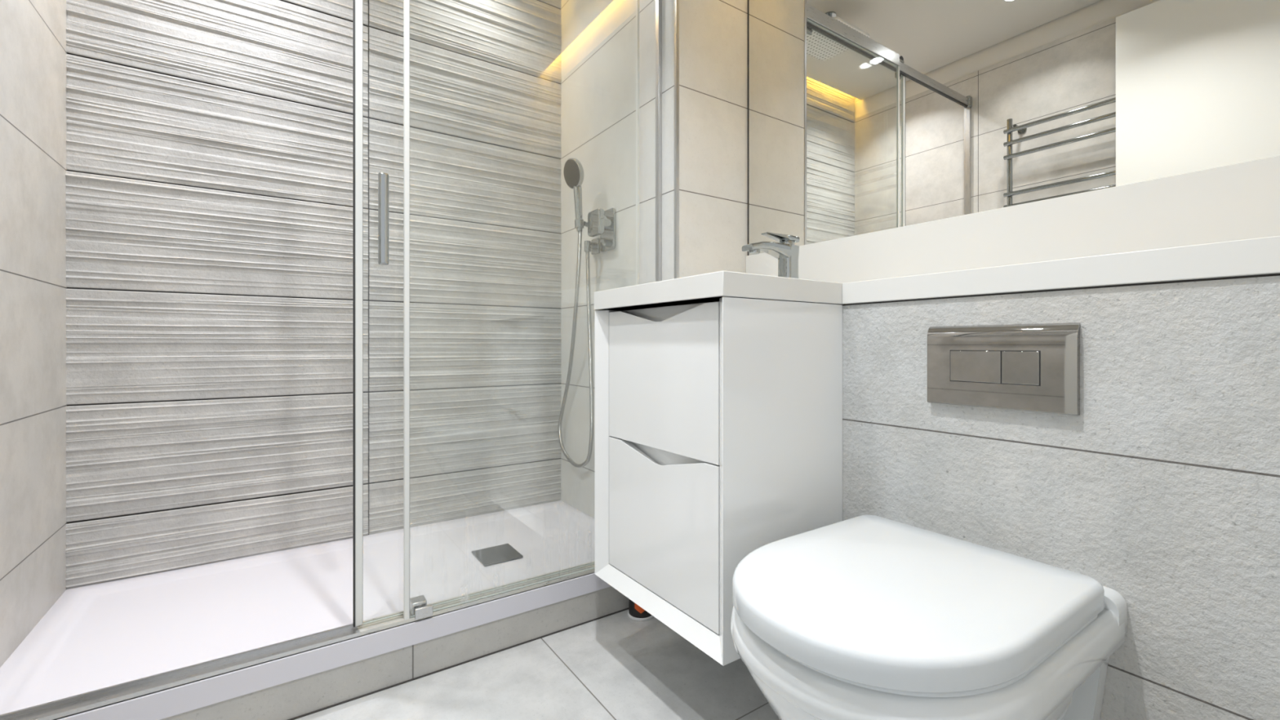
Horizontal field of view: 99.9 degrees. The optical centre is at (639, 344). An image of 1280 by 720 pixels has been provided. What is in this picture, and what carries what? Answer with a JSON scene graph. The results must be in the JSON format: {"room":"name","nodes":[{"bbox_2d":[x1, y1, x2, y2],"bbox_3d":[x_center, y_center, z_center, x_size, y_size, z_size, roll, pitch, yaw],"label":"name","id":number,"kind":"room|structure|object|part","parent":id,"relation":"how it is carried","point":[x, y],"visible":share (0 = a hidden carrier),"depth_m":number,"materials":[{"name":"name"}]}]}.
{"room":"bathroom","nodes":[
{"label":"bathroom","id":0,"kind":"room"},
{"bbox_2d":[66,0,66,523],"bbox_3d":[-0.945,-0.392,0.486,0.120,2.285,2.308,0,0,-34],"label":"wall","id":1,"kind":"structure","parent":0,"point":[66,0],"depth_m":1.40,"materials":[{"name":"grey tile"}]},
{"bbox_2d":[0,0,66,667],"bbox_3d":[-0.888,-0.309,0.519,0.010,2.120,2.058,0,0,-34],"label":"wall tiles","id":2,"kind":"structure","parent":1,"relation":"attached to","point":[33,33],"depth_m":1.18,"materials":[{"name":"tile"}]},
{"bbox_2d":[65,0,561,589],"bbox_3d":[-0.921,-0.455,1.808,1.388,2.159,0.130,0,0,-34],"label":"wall","id":3,"kind":"structure","parent":0,"point":[209,174],"depth_m":1.65,"materials":[{"name":"tile"}]},
{"bbox_2d":[294,609,779,719],"bbox_3d":[0.141,0.811,0.506,1.917,0.120,3.478,0,0,-34],"label":"floor","id":4,"kind":"structure","parent":0,"point":[617,666],"depth_m":1.19,"materials":[{"name":"tile"}]},
{"bbox_2d":[0,500,610,719],"bbox_3d":[-0.699,0.647,1.483,1.388,0.050,0.677,0,0,-34],"label":"shower tray","id":5,"kind":"object","parent":4,"relation":"on","point":[95,637],"visible":0.96,"depth_m":1.30,"materials":[{"name":"white ceramic"}]},
{"bbox_2d":[0,0,662,719],"bbox_3d":[-0.523,-0.313,1.224,1.388,1.872,0.056,0,0,-34],"label":"shower frame","id":6,"kind":"object","parent":5,"relation":"on","point":[418,606],"visible":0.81,"depth_m":1.20,"materials":[{"name":"silver metal"}]},
{"bbox_2d":[352,0,639,626],"bbox_3d":[-0.305,-0.328,1.368,0.750,1.880,0.050,0,0,-34],"label":"sliding door","id":7,"kind":"structure","parent":6,"relation":"attached to","point":[357,5],"depth_m":1.17,"materials":[{"name":"clear glass"}]},
{"bbox_3d":[-0.560,-0.275,1.173,0.021,0.199,0.016,0,0,-34],"label":"handle","id":8,"kind":"part","parent":7,"relation":"part of","materials":[{"name":"silver metal"}]},
{"bbox_3d":[-0.230,-0.293,1.402,0.695,1.808,0.006,0,0,-34],"label":"glass panel","id":9,"kind":"part","parent":6,"relation":"part of","materials":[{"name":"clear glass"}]},
{"bbox_2d":[627,598,653,621],"bbox_3d":[0.003,0.687,1.498,0.075,0.128,0.075,0,0,-34],"label":"can","id":10,"kind":"object","parent":4,"relation":"on","point":[635,612],"visible":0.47,"depth_m":1.47,"materials":[{"name":"black metal"}]},
{"bbox_2d":[560,0,1279,719],"bbox_3d":[0.380,-0.356,1.389,0.289,2.215,2.068,0,0,-34],"label":"wall","id":11,"kind":"structure","parent":0,"point":[1163,491],"depth_m":0.83,"materials":[{"name":"grey tile"}]},
{"bbox_2d":[160,586,628,719],"bbox_3d":[-0.523,0.712,1.225,1.388,0.078,0.048,0,0,-34],"label":"shower curb","id":12,"kind":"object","parent":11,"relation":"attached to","point":[303,695],"depth_m":1.19,"materials":[{"name":"tile"}]},
{"bbox_2d":[287,608,628,719],"bbox_3d":[-0.510,0.750,1.205,1.388,0.003,0.005,0,0,-34],"label":"trim","id":13,"kind":"structure","parent":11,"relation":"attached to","point":[623,610],"depth_m":1.24,"materials":[{"name":"grey"}]},
{"bbox_2d":[574,218,587,228],"bbox_3d":[-0.182,-0.417,1.871,0.040,0.041,0.119,0,0,31],"label":"holder","id":14,"kind":"object","parent":11,"relation":"attached to","point":[579,223],"visible":0.34,"depth_m":1.82,"materials":[{"name":"silver metal"}]},
{"bbox_2d":[563,157,583,231],"bbox_3d":[-0.223,-0.510,1.834,0.050,0.247,0.101,0,0,-34],"label":"shower","id":15,"kind":"object","parent":14,"relation":"attached to","point":[573,171],"visible":0.98,"depth_m":1.82,"materials":[{"name":"silver metal"}]},
{"bbox_3d":[-0.212,-0.470,1.837,0.029,0.168,0.032,0,0,-34],"label":"handle","id":16,"kind":"part","parent":15,"relation":"part of","materials":[{"name":"silver metal"}]},
{"bbox_3d":[-0.168,-0.417,1.885,0.038,0.040,0.086,0,0,20],"label":"arm","id":17,"kind":"part","parent":14,"relation":"part of","materials":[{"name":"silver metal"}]},
{"bbox_2d":[584,237,599,254],"bbox_3d":[-0.174,-0.349,1.900,0.049,0.055,0.052,0,0,-34],"label":"outlet","id":18,"kind":"object","parent":11,"relation":"attached to","point":[593,246],"visible":1,"depth_m":1.89,"materials":[{"name":"silver metal"}]},
{"bbox_2d":[558,231,593,467],"bbox_3d":[-0.234,0.033,1.984,0.068,0.844,0.316,0,0,-22],"label":"shower hose","id":19,"kind":"object","parent":18,"relation":"attached to","point":[580,233],"visible":1,"depth_m":1.89,"materials":[{"name":"silver metal"}]},
{"bbox_3d":[-0.158,-0.349,1.911,0.010,0.055,0.052,0,0,-34],"label":"wall plate","id":20,"kind":"part","parent":18,"relation":"part of","materials":[{"name":"silver metal"}]},
{"bbox_2d":[587,208,615,252],"bbox_3d":[-0.133,-0.393,1.820,0.072,0.139,0.104,0,0,-34],"label":"shower mixer","id":21,"kind":"object","parent":11,"relation":"attached to","point":[601,222],"visible":1,"depth_m":1.80,"materials":[{"name":"silver metal"}]},
{"bbox_3d":[-0.147,-0.407,1.797,0.022,0.083,0.082,0,0,-34],"label":"handle","id":22,"kind":"part","parent":21,"relation":"part of","materials":[{"name":"silver metal"}]},
{"bbox_3d":[-0.110,-0.393,1.843,0.008,0.139,0.092,0,0,-34],"label":"wall plate","id":23,"kind":"part","parent":21,"relation":"part of","materials":[{"name":"silver metal"}]},
{"bbox_2d":[674,0,679,279],"bbox_3d":[0.105,-0.356,1.540,0.010,2.215,0.010,0,0,-34],"label":"trim","id":24,"kind":"structure","parent":11,"relation":"attached to","point":[676,2],"depth_m":1.54,"materials":[{"name":"silver metal"}]},
{"bbox_2d":[595,297,842,666],"bbox_3d":[0.156,0.236,1.211,0.337,0.639,0.450,0,0,-34],"label":"vanity unit","id":25,"kind":"object","parent":11,"relation":"attached to","point":[718,420],"visible":0.99,"depth_m":1.05,"materials":[{"name":"white paint"}]},
{"bbox_3d":[0.041,0.070,1.133,0.019,0.296,0.383,0,0,-34],"label":"drawer","id":26,"kind":"part","parent":25,"relation":"part of","materials":[{"name":"white paint"}]},
{"bbox_3d":[0.041,0.371,1.133,0.019,0.302,0.383,0,0,-34],"label":"drawer","id":27,"kind":"part","parent":25,"relation":"part of","materials":[{"name":"white paint"}]},
{"bbox_3d":[0.058,0.236,1.144,0.010,0.090,0.382,0,0,-34],"label":"rail","id":28,"kind":"part","parent":25,"relation":"part of","materials":[{"name":"white paint"}]},
{"bbox_3d":[0.058,-0.040,1.144,0.010,0.082,0.382,0,0,-34],"label":"rail","id":29,"kind":"part","parent":25,"relation":"part of","materials":[{"name":"white paint"}]},
{"bbox_2d":[594,271,845,310],"bbox_3d":[0.258,-0.106,1.280,0.585,0.044,0.454,0,0,-34],"label":"washbasin","id":30,"kind":"object","parent":25,"relation":"on","point":[721,283],"visible":0.48,"depth_m":1.03,"materials":[{"name":"white ceramic"}]},
{"bbox_2d":[742,231,799,278],"bbox_3d":[0.326,-0.201,1.329,0.172,0.146,0.047,0,0,-34],"label":"tap","id":31,"kind":"object","parent":30,"relation":"on","point":[787,253],"visible":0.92,"depth_m":1.34,"materials":[{"name":"silver metal"}]},
{"bbox_3d":[0.322,-0.234,1.327,0.163,0.038,0.042,0,0,-34],"label":"spout","id":32,"kind":"part","parent":31,"relation":"part of","materials":[{"name":"silver metal"}]},
{"bbox_3d":[0.348,-0.267,1.345,0.106,0.014,0.040,0,0,-34],"label":"lever","id":33,"kind":"part","parent":31,"relation":"part of","materials":[{"name":"silver metal"}]},
{"bbox_2d":[730,515,1127,719],"bbox_3d":[0.364,0.492,0.763,0.498,0.348,0.380,0,0,-34],"label":"toilet","id":34,"kind":"object","parent":11,"relation":"attached to","point":[862,617],"visible":1,"depth_m":0.64,"materials":[{"name":"white ceramic"}]},
{"bbox_3d":[0.347,0.359,0.751,0.433,0.009,0.355,0,0,-34],"label":"seat","id":35,"kind":"part","parent":34,"relation":"part of","materials":[{"name":"white plastic"}]},
{"bbox_2d":[927,322,1079,415],"bbox_3d":[0.580,0.035,0.877,0.013,0.136,0.218,0,0,-34],"label":"flush plate","id":36,"kind":"object","parent":11,"relation":"attached to","point":[1026,367],"visible":1,"depth_m":0.86,"materials":[{"name":"silver metal"}]},
{"bbox_2d":[845,273,1279,305],"bbox_3d":[0.754,-0.083,0.867,0.257,0.003,0.784,0,0,-34],"label":"trim","id":37,"kind":"structure","parent":11,"relation":"on","point":[1275,274],"depth_m":0.78,"materials":[{"name":"grey"}]},
{"bbox_2d":[842,235,1279,304],"bbox_3d":[0.744,-0.106,0.862,0.252,0.044,0.784,0,0,-34],"label":"ledge","id":38,"kind":"structure","parent":37,"relation":"on","point":[1260,255],"depth_m":0.78,"materials":[{"name":"white stone"}]},
{"bbox_3d":[0.549,-0.392,1.504,0.120,2.285,2.308,0,0,-34],"label":"wall","id":39,"kind":"structure","parent":0,"visible":0},
{"bbox_2d":[746,155,1279,283],"bbox_3d":[0.706,-0.204,1.154,0.012,0.151,1.310,0,0,-34],"label":"upstand","id":40,"kind":"object","parent":39,"relation":"attached to","point":[1241,201],"visible":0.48,"depth_m":1.00,"materials":[{"name":"white"}]},
{"bbox_2d":[747,0,1279,255],"bbox_3d":[0.709,-0.830,1.156,0.006,1.099,1.310,0,0,-34],"label":"wall mirror","id":41,"kind":"object","parent":39,"relation":"attached to","point":[864,116],"visible":1,"depth_m":1.13,"materials":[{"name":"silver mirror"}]}
]}

